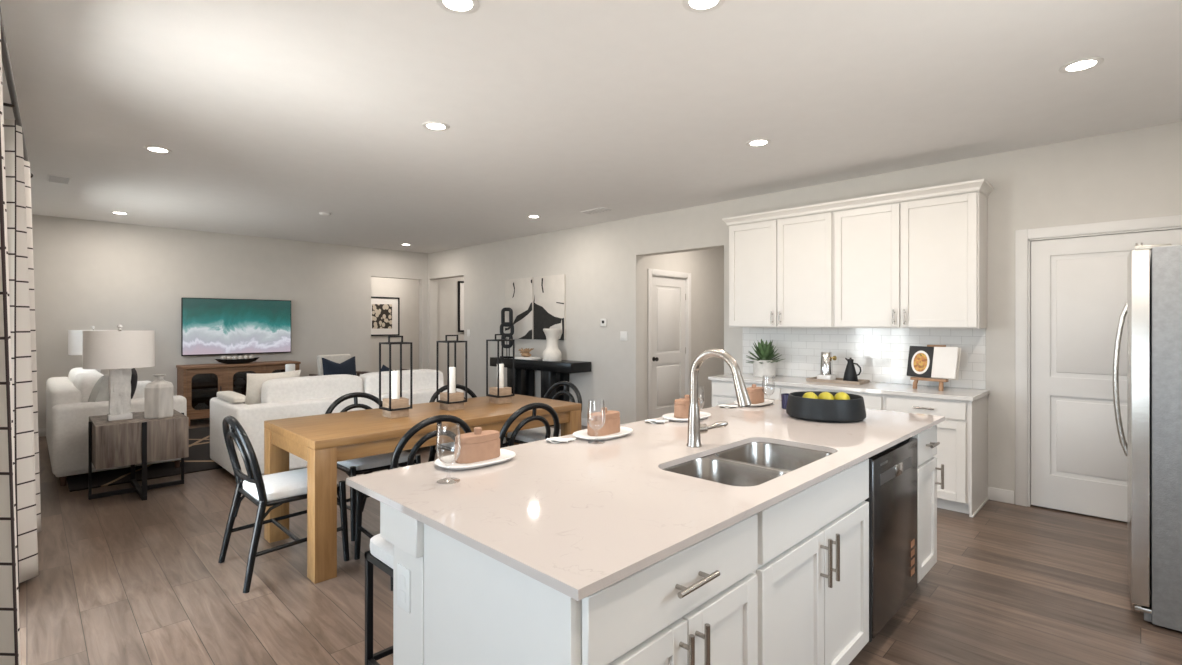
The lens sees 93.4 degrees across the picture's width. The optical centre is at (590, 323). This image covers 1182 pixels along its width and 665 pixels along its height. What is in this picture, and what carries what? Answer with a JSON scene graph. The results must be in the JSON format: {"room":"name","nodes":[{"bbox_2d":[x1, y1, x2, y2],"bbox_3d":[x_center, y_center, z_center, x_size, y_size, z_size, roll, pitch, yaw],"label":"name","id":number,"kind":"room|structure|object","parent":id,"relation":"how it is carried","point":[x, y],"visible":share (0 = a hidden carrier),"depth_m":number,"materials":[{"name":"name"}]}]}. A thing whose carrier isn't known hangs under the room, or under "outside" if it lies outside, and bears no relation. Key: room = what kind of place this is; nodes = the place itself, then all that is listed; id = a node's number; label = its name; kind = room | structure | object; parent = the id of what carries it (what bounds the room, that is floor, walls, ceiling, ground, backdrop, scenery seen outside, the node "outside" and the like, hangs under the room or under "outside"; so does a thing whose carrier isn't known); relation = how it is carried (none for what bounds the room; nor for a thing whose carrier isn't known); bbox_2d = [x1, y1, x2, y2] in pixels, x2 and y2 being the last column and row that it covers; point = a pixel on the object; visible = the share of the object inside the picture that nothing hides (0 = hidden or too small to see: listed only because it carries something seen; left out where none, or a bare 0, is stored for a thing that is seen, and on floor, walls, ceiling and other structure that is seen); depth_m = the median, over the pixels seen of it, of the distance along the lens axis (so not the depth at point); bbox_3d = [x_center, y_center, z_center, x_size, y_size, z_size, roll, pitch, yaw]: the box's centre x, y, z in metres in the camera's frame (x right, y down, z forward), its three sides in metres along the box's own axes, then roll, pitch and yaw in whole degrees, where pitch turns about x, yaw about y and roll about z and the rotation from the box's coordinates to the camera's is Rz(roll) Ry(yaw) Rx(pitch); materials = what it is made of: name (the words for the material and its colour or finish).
{"room":"open-plan kitchen","nodes":[
{"label":"open-plan kitchen","id":0,"kind":"room"},
{"bbox_2d":[32,214,427,428],"bbox_3d":[-5.086,0.025,8.741,0.120,2.744,5.815,0,0,45],"label":"wall","id":1,"kind":"structure","parent":0,"point":[103,275],"depth_m":7.91,"materials":[{"name":"paint"}]},
{"bbox_2d":[181,297,290,355],"bbox_3d":[-5.297,0.047,8.386,0.076,0.840,1.423,0,0,45],"label":"television","id":2,"kind":"object","parent":1,"relation":"attached to","point":[209,326],"visible":1,"depth_m":8.30,"materials":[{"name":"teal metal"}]},
{"bbox_2d":[371,277,418,371],"bbox_3d":[-3.897,0.025,11.084,1.480,2.744,3.700,0,0,45],"label":"wall","id":3,"kind":"structure","parent":0,"point":[407,290],"depth_m":11.86,"materials":[{"name":"paint"}]},
{"bbox_2d":[371,297,399,335],"bbox_3d":[-4.325,-0.155,11.539,0.029,0.805,0.747,0,0,45],"label":"framed picture","id":4,"kind":"object","parent":3,"relation":"attached to","point":[385,311],"visible":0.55,"depth_m":11.59,"materials":[{"name":"paper"}]},
{"bbox_2d":[372,304,391,328],"bbox_3d":[-4.328,-0.155,11.537,0.002,0.505,0.430,0,0,45],"label":"print","id":5,"kind":"object","parent":4,"relation":"attached to","point":[381,313],"depth_m":11.53,"materials":[{"name":"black paper"}]},
{"bbox_2d":[437,277,463,392],"bbox_3d":[-1.332,0.025,11.049,2.220,2.744,2.745,0,0,45],"label":"wall","id":6,"kind":"structure","parent":0,"point":[447,289],"depth_m":11.00,"materials":[{"name":"paint"}]},
{"bbox_2d":[458,281,463,331],"bbox_3d":[-2.373,-0.348,11.410,0.029,1.020,0.795,0,0,45],"label":"framed picture","id":7,"kind":"object","parent":6,"relation":"attached to","point":[460,283],"visible":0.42,"depth_m":11.16,"materials":[{"name":"black metal"}]},
{"bbox_2d":[0,0,1181,252],"bbox_3d":[-1.348,-1.387,6.108,12.500,0.080,10.000,0,0,45],"label":"ceiling","id":8,"kind":"structure","parent":0,"point":[272,116],"depth_m":3.30,"materials":[{"name":"paint"}]},
{"bbox_2d":[47,174,71,183],"bbox_3d":[-4.945,-1.341,5.177,0.300,0.011,0.160,0,0,45],"label":"ceiling vent","id":9,"kind":"object","parent":8,"relation":"in","point":[51,178],"visible":1,"depth_m":5.16,"materials":[{"name":"metal"}]},
{"bbox_2d":[143,146,171,152],"bbox_3d":[-3.345,-1.343,4.301,0.176,0.007,0.176,0,0,45],"label":"recessed light","id":10,"kind":"object","parent":8,"relation":"in","point":[156,149],"visible":1,"depth_m":4.29,"materials":[{"name":"white"}]},
{"bbox_2d":[422,121,448,130],"bbox_3d":[-1.056,-1.343,3.790,0.176,0.007,0.176,0,0,45],"label":"recessed light","id":11,"kind":"object","parent":8,"relation":"in","point":[431,125],"visible":1,"depth_m":3.78,"materials":[{"name":"white"}]},
{"bbox_2d":[436,0,478,14],"bbox_3d":[-0.557,-1.343,2.330,0.176,0.007,0.176,0,0,45],"label":"recessed light","id":12,"kind":"object","parent":8,"relation":"in","point":[462,7],"visible":1,"depth_m":2.35,"materials":[{"name":"paint"}]},
{"bbox_2d":[682,0,724,12],"bbox_3d":[0.469,-1.343,2.316,0.176,0.007,0.176,0,0,45],"label":"recessed light","id":13,"kind":"object","parent":8,"relation":"in","point":[697,6],"visible":1,"depth_m":2.35,"materials":[{"name":"white"}]},
{"bbox_2d":[746,139,770,146],"bbox_3d":[1.244,-1.343,4.136,0.176,0.007,0.176,0,0,45],"label":"recessed light","id":14,"kind":"object","parent":8,"relation":"in","point":[756,142],"visible":1,"depth_m":4.13,"materials":[{"name":"white"}]},
{"bbox_2d":[1059,57,1103,72],"bbox_3d":[2.550,-1.343,2.897,0.176,0.007,0.176,0,0,45],"label":"recessed light","id":15,"kind":"object","parent":8,"relation":"in","point":[1083,64],"visible":1,"depth_m":2.89,"materials":[{"name":"white"}]},
{"bbox_2d":[19,419,1181,664],"bbox_3d":[-1.348,1.427,6.108,12.500,0.060,10.000,0,0,45],"label":"floor","id":16,"kind":"structure","parent":0,"point":[122,579],"depth_m":2.88,"materials":[{"name":"wood"}]},
{"bbox_2d":[88,409,188,500],"bbox_3d":[-3.781,1.087,4.653,0.700,0.620,0.620,0,0,45],"label":"side table","id":17,"kind":"object","parent":16,"relation":"on","point":[137,440],"visible":0.98,"depth_m":4.43,"materials":[{"name":"brown wood"}]},
{"bbox_2d":[83,325,154,420],"bbox_3d":[-3.846,0.391,4.545,0.369,0.772,0.450,0,0,45],"label":"table lamp","id":18,"kind":"object","parent":17,"relation":"on","point":[118,351],"visible":1,"depth_m":4.47,"materials":[{"name":"white stone"}]},
{"bbox_2d":[144,374,172,418],"bbox_3d":[-3.597,0.600,4.640,0.211,0.355,0.202,0,0,45],"label":"vase","id":19,"kind":"object","parent":17,"relation":"on","point":[158,394],"visible":1,"depth_m":4.57,"materials":[{"name":"ceramic"}]},
{"bbox_2d":[67,427,222,491],"bbox_3d":[-3.735,1.391,7.095,2.615,0.012,4.350,0,0,45],"label":"area rug","id":20,"kind":"object","parent":16,"relation":"on","point":[199,459],"visible":0.2,"depth_m":5.30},
{"bbox_2d":[46,367,186,485],"bbox_3d":[-5.009,0.937,5.816,2.200,0.920,0.940,0,0,45],"label":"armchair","id":21,"kind":"object","parent":20,"relation":"on","point":[68,408],"visible":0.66,"depth_m":4.88,"materials":[{"name":"fabric"}]},
{"bbox_2d":[68,367,97,381],"bbox_3d":[-5.462,0.697,6.003,0.880,0.440,0.240,0,0,45],"label":"cushion","id":22,"kind":"object","parent":21,"relation":"on","point":[73,372],"depth_m":5.81,"materials":[{"name":"fabric"}]},
{"bbox_2d":[73,372,103,402],"bbox_3d":[-4.815,0.697,5.364,0.880,0.440,0.240,0,0,45],"label":"cushion","id":23,"kind":"object","parent":21,"relation":"on","point":[83,383],"depth_m":5.04,"materials":[{"name":"fabric"}]},
{"bbox_2d":[88,374,108,401],"bbox_3d":[-4.548,0.677,5.193,0.206,0.442,0.500,0,0,-29],"label":"throw pillow","id":24,"kind":"object","parent":21,"relation":"on","point":[99,392],"visible":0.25,"depth_m":5.01,"materials":[{"name":"grey fabric"}]},
{"bbox_2d":[131,368,137,398],"bbox_3d":[-4.710,0.677,5.620,0.206,0.442,0.500,0,0,-35],"label":"throw pillow","id":25,"kind":"object","parent":21,"relation":"on","point":[134,378],"visible":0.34,"depth_m":5.58,"materials":[{"name":"grey fabric"}]},
{"bbox_2d":[309,354,361,375],"bbox_3d":[-3.792,0.930,8.464,0.690,0.910,0.760,0,0,45],"label":"accent chair","id":26,"kind":"object","parent":20,"relation":"on","point":[338,358],"visible":0.17,"depth_m":8.59,"materials":[{"name":"white fabric"}]},
{"bbox_2d":[322,356,356,375],"bbox_3d":[-3.800,0.737,8.438,0.173,0.470,0.500,0,0,45],"label":"throw pillow","id":27,"kind":"object","parent":26,"relation":"on","point":[348,366],"visible":0.52,"depth_m":8.38,"materials":[{"name":"blue fabric"}]},
{"bbox_2d":[176,360,300,425],"bbox_3d":[-5.163,0.990,8.220,0.469,0.815,1.489,0,0,45],"label":"sideboard","id":28,"kind":"object","parent":16,"relation":"on","point":[198,383],"visible":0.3,"depth_m":7.98,"materials":[{"name":"brown wood"}]},
{"bbox_2d":[215,357,259,363],"bbox_3d":[-5.169,0.540,8.145,0.170,0.082,0.580,0,0,45],"label":"bowl","id":29,"kind":"object","parent":28,"relation":"on","point":[225,361],"visible":0.94,"depth_m":8.07,"materials":[{"name":"black paint"}]},
{"bbox_2d":[218,416,348,592],"bbox_3d":[-1.802,0.954,3.264,0.555,0.892,0.574,0,0,45],"label":"dining chair","id":30,"kind":"object","parent":16,"relation":"on","point":[276,489],"visible":0.78,"depth_m":3.12,"materials":[{"name":"black paint"}]},
{"bbox_2d":[210,369,462,475],"bbox_3d":[-2.612,0.957,5.938,1.040,0.880,2.258,0,0,45],"label":"sofa","id":31,"kind":"object","parent":16,"relation":"on","point":[291,397],"visible":0.5,"depth_m":5.28,"materials":[{"name":"fabric"}]},
{"bbox_2d":[217,391,246,402],"bbox_3d":[-3.402,0.689,5.265,0.660,0.072,0.136,0,0,45],"label":"bolster","id":32,"kind":"object","parent":31,"relation":"on","point":[229,396],"visible":1,"depth_m":5.10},
{"bbox_2d":[245,370,300,404],"bbox_3d":[-3.100,0.682,5.414,0.197,0.446,0.520,0,0,33],"label":"throw pillow","id":33,"kind":"object","parent":31,"relation":"on","point":[254,381],"visible":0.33,"depth_m":5.24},
{"bbox_2d":[261,374,362,402],"bbox_3d":[-2.722,0.732,5.477,0.250,0.430,0.890,0,0,45],"label":"cushion","id":34,"kind":"object","parent":31,"relation":"on","point":[277,390],"depth_m":5.33,"materials":[{"name":"fabric"}]},
{"bbox_2d":[359,369,442,393],"bbox_3d":[-2.078,0.732,6.130,0.250,0.430,0.915,0,0,45],"label":"cushion","id":35,"kind":"object","parent":31,"relation":"on","point":[421,378],"depth_m":6.04,"materials":[{"name":"fabric"}]},
{"bbox_2d":[325,392,420,540],"bbox_3d":[-1.560,0.954,3.949,0.574,0.892,0.555,0,0,45],"label":"dining chair","id":36,"kind":"object","parent":16,"relation":"on","point":[370,464],"visible":0.42,"depth_m":3.76,"materials":[{"name":"black paint"}]},
{"bbox_2d":[365,534,392,664],"bbox_3d":[-0.486,1.060,1.913,0.414,0.673,0.414,0,0,45],"label":"counter stool","id":37,"kind":"object","parent":16,"relation":"on","point":[380,554],"visible":0.18,"depth_m":1.90,"materials":[{"name":"black metal"}]},
{"bbox_2d":[370,534,392,568],"bbox_3d":[-0.486,0.756,1.913,0.414,0.064,0.414,0,0,45],"label":"cushion","id":38,"kind":"object","parent":37,"relation":"on","point":[381,550],"depth_m":1.83,"materials":[{"name":"fabric"}]},
{"bbox_2d":[354,415,471,590],"bbox_3d":[-1.033,0.954,3.289,0.574,0.892,0.555,0,0,45],"label":"dining chair","id":39,"kind":"object","parent":16,"relation":"on","point":[361,498],"visible":0.29,"depth_m":3.10,"materials":[{"name":"black paint"}]},
{"bbox_2d":[264,394,580,583],"bbox_3d":[-1.103,1.014,4.022,0.910,0.766,2.005,0,0,45],"label":"dining table","id":40,"kind":"object","parent":16,"relation":"on","point":[323,440],"visible":0.74,"depth_m":3.42,"materials":[{"name":"brown wood"}]},
{"bbox_2d":[379,336,411,417],"bbox_3d":[-1.333,0.356,3.800,0.162,0.550,0.162,0,0,45],"label":"candle lantern","id":41,"kind":"object","parent":40,"relation":"on","point":[392,408],"visible":0.98,"depth_m":3.78,"materials":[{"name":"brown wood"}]},
{"bbox_2d":[391,371,399,398],"bbox_3d":[-1.333,0.410,3.800,0.055,0.197,0.055,0,0,45],"label":"pillar candle","id":42,"kind":"object","parent":41,"relation":"on","point":[395,375],"visible":1,"depth_m":3.78,"materials":[{"name":"wax"}]},
{"bbox_2d":[436,335,466,410],"bbox_3d":[-1.031,0.356,4.126,0.162,0.550,0.162,0,0,45],"label":"candle lantern","id":43,"kind":"object","parent":40,"relation":"on","point":[448,401],"visible":0.99,"depth_m":4.10,"materials":[{"name":"black metal"}]},
{"bbox_2d":[449,367,455,392],"bbox_3d":[-1.031,0.410,4.126,0.055,0.197,0.055,0,0,45],"label":"pillar candle","id":44,"kind":"object","parent":43,"relation":"on","point":[452,370],"visible":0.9,"depth_m":4.10,"materials":[{"name":"wax"}]},
{"bbox_2d":[486,334,514,403],"bbox_3d":[-0.727,0.356,4.466,0.162,0.550,0.162,0,0,45],"label":"candle lantern","id":45,"kind":"object","parent":40,"relation":"on","point":[497,395],"visible":0.99,"depth_m":4.44,"materials":[{"name":"black metal"}]},
{"bbox_2d":[428,384,509,461],"bbox_3d":[-0.987,0.954,4.529,0.574,0.892,0.555,0,0,45],"label":"dining chair","id":46,"kind":"object","parent":16,"relation":"on","point":[446,446],"visible":0.2,"depth_m":4.49,"materials":[{"name":"black paint"}]},
{"bbox_2d":[380,502,575,664],"bbox_3d":[-0.309,0.958,1.386,0.796,0.878,0.081,0,0,45],"label":"island end panel","id":47,"kind":"object","parent":16,"relation":"on","point":[468,606],"visible":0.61,"depth_m":1.35,"materials":[{"name":"paint"}]},
{"bbox_2d":[397,563,409,613],"bbox_3d":[-0.527,0.742,1.565,0.072,0.120,0.006,0,0,45],"label":"outlet","id":48,"kind":"object","parent":47,"relation":"attached to","point":[403,573],"visible":1,"depth_m":1.56,"materials":[{"name":"white plastic"}]},
{"bbox_2d":[400,573,405,602],"bbox_3d":[-0.529,0.742,1.564,0.034,0.074,0.002,0,0,45],"label":"socket","id":49,"kind":"object","parent":48,"relation":"attached to","point":[402,575],"depth_m":1.56,"materials":[{"name":"white plastic"}]},
{"bbox_2d":[499,402,559,447],"bbox_3d":[-0.552,0.954,3.776,0.574,0.892,0.555,0,0,45],"label":"dining chair","id":50,"kind":"object","parent":16,"relation":"on","point":[532,406],"visible":0.23,"depth_m":3.56,"materials":[{"name":"black paint"}]},
{"bbox_2d":[490,357,590,426],"bbox_3d":[-0.772,0.955,8.036,1.810,0.885,0.384,0,0,45],"label":"console table","id":51,"kind":"object","parent":16,"relation":"on","point":[552,372],"visible":0.62,"depth_m":7.79,"materials":[{"name":"black paint"}]},
{"bbox_2d":[500,308,513,357],"bbox_3d":[-1.278,0.132,8.470,0.200,0.761,0.182,0,0,45],"label":"sculpture","id":52,"kind":"object","parent":51,"relation":"on","point":[503,323],"visible":0.91,"depth_m":8.45,"materials":[{"name":"black paint"}]},
{"bbox_2d":[543,329,561,360],"bbox_3d":[-0.541,0.289,7.757,0.268,0.445,0.268,0,0,45],"label":"vase","id":53,"kind":"object","parent":51,"relation":"on","point":[551,353],"visible":0.98,"depth_m":7.67,"materials":[{"name":"ceramic"}]},
{"bbox_2d":[505,381,581,443],"bbox_3d":[-0.413,0.954,4.756,0.555,0.892,0.574,0,0,45],"label":"dining chair","id":54,"kind":"object","parent":16,"relation":"on","point":[534,434],"visible":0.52,"depth_m":4.74,"materials":[{"name":"black paint"}]},
{"bbox_2d":[576,513,757,664],"bbox_3d":[0.038,0.958,1.539,0.632,0.878,0.714,0,0,45],"label":"base cabinet","id":55,"kind":"object","parent":16,"relation":"on","point":[698,604],"visible":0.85,"depth_m":1.32,"materials":[{"name":"paint"}]},
{"bbox_2d":[346,398,944,600],"bbox_3d":[0.556,0.507,2.394,1.076,0.021,2.741,0,0,45],"label":"countertop","id":56,"kind":"structure","parent":55,"relation":"on","point":[578,518],"depth_m":1.66,"materials":[{"name":"stone"}]},
{"bbox_2d":[436,424,460,483],"bbox_3d":[-0.450,0.407,1.758,0.077,0.178,0.077,0,0,-25],"label":"wine glass","id":57,"kind":"object","parent":56,"relation":"on","point":[450,480],"visible":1,"depth_m":1.75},
{"bbox_2d":[434,449,515,469],"bbox_3d":[-0.412,0.487,2.002,0.196,0.018,0.300,0,0,45],"label":"platter","id":58,"kind":"object","parent":56,"relation":"on","point":[505,455],"visible":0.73,"depth_m":1.96,"materials":[{"name":"white ceramic"}]},
{"bbox_2d":[454,427,499,463],"bbox_3d":[-0.409,0.431,2.013,0.080,0.113,0.176,0,0,45],"label":"box","id":59,"kind":"object","parent":58,"relation":"on","point":[479,445],"visible":0.99,"depth_m":1.97,"materials":[{"name":"ceramic"}]},
{"bbox_2d":[546,437,575,442],"bbox_3d":[-0.132,0.488,2.353,0.116,0.017,0.096,0,0,16],"label":"napkin","id":60,"kind":"object","parent":56,"relation":"on","point":[554,439],"visible":1,"depth_m":2.34,"materials":[{"name":"fabric"}]},
{"bbox_2d":[572,426,632,439],"bbox_3d":[0.055,0.487,2.475,0.196,0.018,0.300,0,0,45],"label":"platter","id":61,"kind":"object","parent":56,"relation":"on","point":[581,434],"visible":0.69,"depth_m":2.43,"materials":[{"name":"white ceramic"}]},
{"bbox_2d":[587,407,619,435],"bbox_3d":[0.058,0.431,2.486,0.080,0.113,0.176,0,0,45],"label":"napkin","id":62,"kind":"object","parent":61,"relation":"on","point":[611,425],"visible":0.97,"depth_m":2.44,"materials":[{"name":"fabric"}]},
{"bbox_2d":[662,411,710,421],"bbox_3d":[0.504,0.487,2.931,0.196,0.018,0.300,0,0,45],"label":"platter","id":63,"kind":"object","parent":56,"relation":"on","point":[670,416],"visible":0.59,"depth_m":2.90,"materials":[{"name":"white ceramic"}]},
{"bbox_2d":[674,394,699,417],"bbox_3d":[0.508,0.431,2.941,0.080,0.113,0.176,0,0,45],"label":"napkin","id":64,"kind":"object","parent":63,"relation":"on","point":[681,406],"visible":0.6,"depth_m":2.88,"materials":[{"name":"fabric"}]},
{"bbox_2d":[687,349,751,447],"bbox_3d":[0.532,0.297,2.222,0.284,0.400,0.154,0,0,45],"label":"kitchen faucet","id":65,"kind":"object","parent":56,"relation":"on","point":[695,429],"visible":1,"depth_m":2.24,"materials":[{"name":"silver metal"}]},
{"bbox_2d":[662,442,832,486],"bbox_3d":[0.603,0.621,2.071,0.393,0.203,0.771,0,0,45],"label":"sink","id":66,"kind":"object","parent":56,"relation":"in","point":[753,463],"visible":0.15,"depth_m":2.15,"materials":[{"name":"metal"}]},
{"bbox_2d":[662,458,785,486],"bbox_3d":[0.457,0.621,1.924,0.393,0.203,0.357,0,0,45],"label":"basin","id":67,"kind":"object","parent":66,"relation":"in","point":[719,470],"depth_m":2.09,"materials":[{"name":"silver metal"}]},
{"bbox_2d":[714,442,832,470],"bbox_3d":[0.735,0.621,2.206,0.393,0.203,0.394,0,0,45],"label":"basin","id":68,"kind":"object","parent":66,"relation":"in","point":[779,457],"depth_m":2.37,"materials":[{"name":"silver metal"}]},
{"bbox_2d":[734,399,773,406],"bbox_3d":[1.007,0.487,3.440,0.196,0.018,0.300,0,0,45],"label":"platter","id":69,"kind":"object","parent":56,"relation":"on","point":[766,401],"visible":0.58,"depth_m":3.39,"materials":[{"name":"white ceramic"}]},
{"bbox_2d":[746,384,763,403],"bbox_3d":[1.010,0.431,3.450,0.080,0.113,0.176,0,0,45],"label":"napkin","id":70,"kind":"object","parent":69,"relation":"on","point":[756,395],"visible":0.77,"depth_m":3.40,"materials":[{"name":"fabric"}]},
{"bbox_2d":[786,391,865,422],"bbox_3d":[1.247,0.438,2.964,0.392,0.117,0.392,0,0,45],"label":"fruit bowl","id":71,"kind":"object","parent":56,"relation":"on","point":[853,409],"visible":0.97,"depth_m":2.81,"materials":[{"name":"black ceramic"}]},
{"bbox_2d":[712,380,782,406],"bbox_3d":[1.652,0.977,5.479,0.743,0.841,0.647,0,0,45],"label":"base cabinet","id":72,"kind":"object","parent":16,"relation":"on","point":[723,392],"visible":0.14,"depth_m":5.39,"materials":[{"name":"paint"}]},
{"bbox_2d":[700,454,868,664],"bbox_3d":[0.610,0.958,2.118,0.632,0.878,0.912,0,0,45],"label":"base cabinet","id":73,"kind":"object","parent":16,"relation":"on","point":[812,572],"visible":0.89,"depth_m":1.88,"materials":[{"name":"paint"}]},
{"bbox_2d":[783,386,884,409],"bbox_3d":[2.220,0.977,4.918,0.851,0.841,0.647,0,0,45],"label":"base cabinet","id":74,"kind":"object","parent":16,"relation":"on","point":[876,401],"visible":0.08,"depth_m":4.51,"materials":[{"name":"paint"}]},
{"bbox_2d":[865,438,916,641],"bbox_3d":[1.153,0.959,2.688,0.605,0.876,0.654,0,0,45],"label":"dishwasher","id":75,"kind":"object","parent":16,"relation":"on","point":[892,500],"visible":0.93,"depth_m":2.42,"materials":[{"name":"metal"}]},
{"bbox_2d":[910,425,943,582],"bbox_3d":[1.534,0.958,3.054,0.632,0.878,0.378,0,0,45],"label":"base cabinet","id":76,"kind":"object","parent":16,"relation":"on","point":[927,443],"visible":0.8,"depth_m":2.87,"materials":[{"name":"paint"}]},
{"bbox_2d":[885,394,988,516],"bbox_3d":[2.734,0.977,4.410,0.589,0.841,0.647,0,0,45],"label":"base cabinet","id":77,"kind":"object","parent":16,"relation":"on","point":[952,433],"depth_m":4.12,"materials":[{"name":"paint"}]},
{"bbox_2d":[708,373,989,400],"bbox_3d":[2.168,0.540,4.987,2.210,0.030,0.624,0,0,45],"label":"countertop","id":78,"kind":"structure","parent":77,"relation":"on","point":[952,393],"depth_m":4.60,"materials":[{"name":"stone"}]},
{"bbox_2d":[746,339,783,377],"bbox_3d":[1.713,0.336,5.524,0.359,0.378,0.384,0,0,1],"label":"potted plant","id":79,"kind":"object","parent":78,"relation":"on","point":[764,366],"visible":1,"depth_m":5.46,"materials":[{"name":"green plant"}]},
{"bbox_2d":[806,377,869,384],"bbox_3d":[2.230,0.512,5.042,0.470,0.026,0.250,0,0,45],"label":"serving tray","id":80,"kind":"object","parent":78,"relation":"on","point":[814,379],"visible":0.8,"depth_m":4.96,"materials":[{"name":"brown wood"}]},
{"bbox_2d":[817,352,836,379],"bbox_3d":[2.160,0.386,5.083,0.155,0.258,0.132,0,0,45],"label":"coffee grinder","id":81,"kind":"object","parent":80,"relation":"on","point":[826,365],"visible":0.95,"depth_m":5.05,"materials":[{"name":"silver metal"}]},
{"bbox_2d":[843,358,860,381],"bbox_3d":[2.305,0.406,4.943,0.126,0.216,0.135,0,0,-5],"label":"jug","id":82,"kind":"object","parent":80,"relation":"on","point":[850,374],"visible":0.93,"depth_m":4.91,"materials":[{"name":"black ceramic"}]},
{"bbox_2d":[910,345,948,390],"bbox_3d":[2.749,0.348,4.491,0.197,0.355,0.260,0,0,-38],"label":"easel","id":83,"kind":"object","parent":78,"relation":"on","point":[916,379],"visible":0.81,"depth_m":4.46,"materials":[{"name":"brown wood"}]},
{"bbox_2d":[907,346,960,379],"bbox_3d":[2.764,0.312,4.503,0.114,0.260,0.364,0,0,-38],"label":"cookbook","id":84,"kind":"object","parent":83,"relation":"on","point":[923,361],"visible":0.98,"depth_m":4.48,"materials":[{"name":"paper"}]},
{"bbox_2d":[1113,243,1181,631],"bbox_3d":[3.123,0.509,2.678,0.897,1.776,0.910,0,0,45],"label":"refrigerator","id":85,"kind":"object","parent":16,"relation":"on","point":[1154,578],"visible":1,"depth_m":2.56,"materials":[{"name":"metal"}]},
{"bbox_3d":[-6.158,1.097,6.886,0.500,0.600,0.500,0,0,45],"label":"end table","id":86,"kind":"object","parent":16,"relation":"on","visible":0},
{"bbox_2d":[68,326,109,372],"bbox_3d":[-6.157,0.411,6.886,0.369,0.772,0.450,0,0,45],"label":"table lamp","id":87,"kind":"object","parent":86,"relation":"on","point":[75,337],"visible":0.31,"depth_m":6.69,"materials":[{"name":"white fabric"}]},
{"bbox_2d":[645,248,723,419],"bbox_3d":[2.127,0.025,7.635,1.700,2.744,2.745,0,0,45],"label":"wall","id":88,"kind":"structure","parent":0,"point":[706,267],"depth_m":8.21,"materials":[{"name":"paint"}]},
{"bbox_2d":[648,268,690,418],"bbox_3d":[1.057,0.337,7.640,0.160,2.120,0.970,0,0,45],"label":"door","id":89,"kind":"structure","parent":88,"relation":"in","point":[669,298],"depth_m":7.63,"materials":[{"name":"paint"}]},
{"bbox_2d":[687,403,701,447],"bbox_3d":[0.419,0.409,2.267,0.060,0.175,0.060,0,0,45],"label":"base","id":90,"kind":"object","parent":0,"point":[694,426],"depth_m":2.25,"materials":[{"name":"silver metal"}]},
{"bbox_2d":[428,121,1181,503],"bbox_3d":[0.683,0.025,7.012,10.520,2.744,0.170,0,0,45],"label":"wall","id":91,"kind":"structure","parent":0,"point":[1135,173],"depth_m":6.08,"materials":[{"name":"paint"}]},
{"bbox_2d":[505,277,533,338],"bbox_3d":[-1.117,-0.235,8.643,0.677,0.935,0.035,0,0,45],"label":"canvas art","id":92,"kind":"object","parent":91,"relation":"attached to","point":[519,293],"visible":0.84,"depth_m":8.59,"materials":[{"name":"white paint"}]},
{"bbox_2d":[533,274,565,339],"bbox_3d":[-0.611,-0.235,8.144,0.677,0.935,0.035,0,0,45],"label":"canvas art","id":93,"kind":"object","parent":91,"relation":"attached to","point":[549,304],"visible":0.94,"depth_m":8.12,"materials":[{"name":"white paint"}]},
{"bbox_2d":[729,211,833,327],"bbox_3d":[1.884,-0.494,5.446,1.059,1.058,0.367,0,0,45],"label":"upper cabinet","id":94,"kind":"object","parent":91,"relation":"attached to","point":[781,271],"visible":0.97,"depth_m":5.31,"materials":[{"name":"paint"}]},
{"bbox_2d":[581,418,1013,503],"bbox_3d":[0.618,1.347,6.947,10.520,0.100,0.014,0,0,45],"label":"baseboard","id":95,"kind":"structure","parent":91,"relation":"attached to","point":[996,494],"depth_m":4.38,"materials":[{"name":"paint"}]},
{"bbox_2d":[743,327,985,389],"bbox_3d":[2.388,0.280,5.203,2.148,0.488,0.008,0,0,45],"label":"tile backsplash","id":96,"kind":"structure","parent":91,"relation":"attached to","point":[882,354],"depth_m":5.07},
{"bbox_2d":[834,191,986,328],"bbox_3d":[2.647,-0.494,4.693,1.082,1.058,0.367,0,0,45],"label":"upper cabinet","id":97,"kind":"object","parent":91,"relation":"attached to","point":[919,263],"visible":1,"depth_m":4.54,"materials":[{"name":"paint"}]},
{"bbox_2d":[722,179,993,225],"bbox_3d":[2.269,-1.044,5.065,2.227,0.078,0.370,0,0,45],"label":"crown molding","id":98,"kind":"structure","parent":97,"relation":"attached to","point":[981,185],"depth_m":4.73,"materials":[{"name":"paint"}]},
{"bbox_2d":[1015,215,1181,525],"bbox_3d":[3.680,0.337,3.998,1.000,2.120,0.128,0,0,45],"label":"door","id":99,"kind":"structure","parent":91,"relation":"in","point":[1071,291],"depth_m":4.10,"materials":[{"name":"paint"}]},
{"bbox_3d":[-4.403,0.025,4.009,7.500,2.744,0.160,0,0,45],"label":"wall","id":100,"kind":"structure","parent":0,"visible":0},
{"bbox_2d":[0,7,32,177],"bbox_3d":[-2.973,-1.103,2.846,3.714,0.080,0.194,0,0,45],"label":"curtain rod","id":101,"kind":"object","parent":100,"relation":"attached to","point":[4,47],"visible":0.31,"depth_m":2.56,"materials":[{"name":"brown metal"}]},
{"bbox_2d":[0,26,20,664],"bbox_3d":[-1.937,0.152,1.824,0.586,2.450,0.110,0,0,45],"label":"curtain","id":102,"kind":"object","parent":101,"relation":"hanging from","point":[9,593],"visible":1,"depth_m":1.67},
{"bbox_2d":[4,119,38,591],"bbox_3d":[-3.206,0.152,3.123,0.754,2.450,0.152,0,0,45],"label":"curtain","id":103,"kind":"object","parent":101,"relation":"hanging from","point":[21,362],"visible":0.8,"depth_m":2.98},
{"bbox_2d":[24,160,40,532],"bbox_3d":[-3.833,0.152,3.780,0.718,2.450,0.140,0,0,45],"label":"curtain","id":104,"kind":"object","parent":101,"relation":"hanging from","point":[27,176],"visible":0.3,"depth_m":3.67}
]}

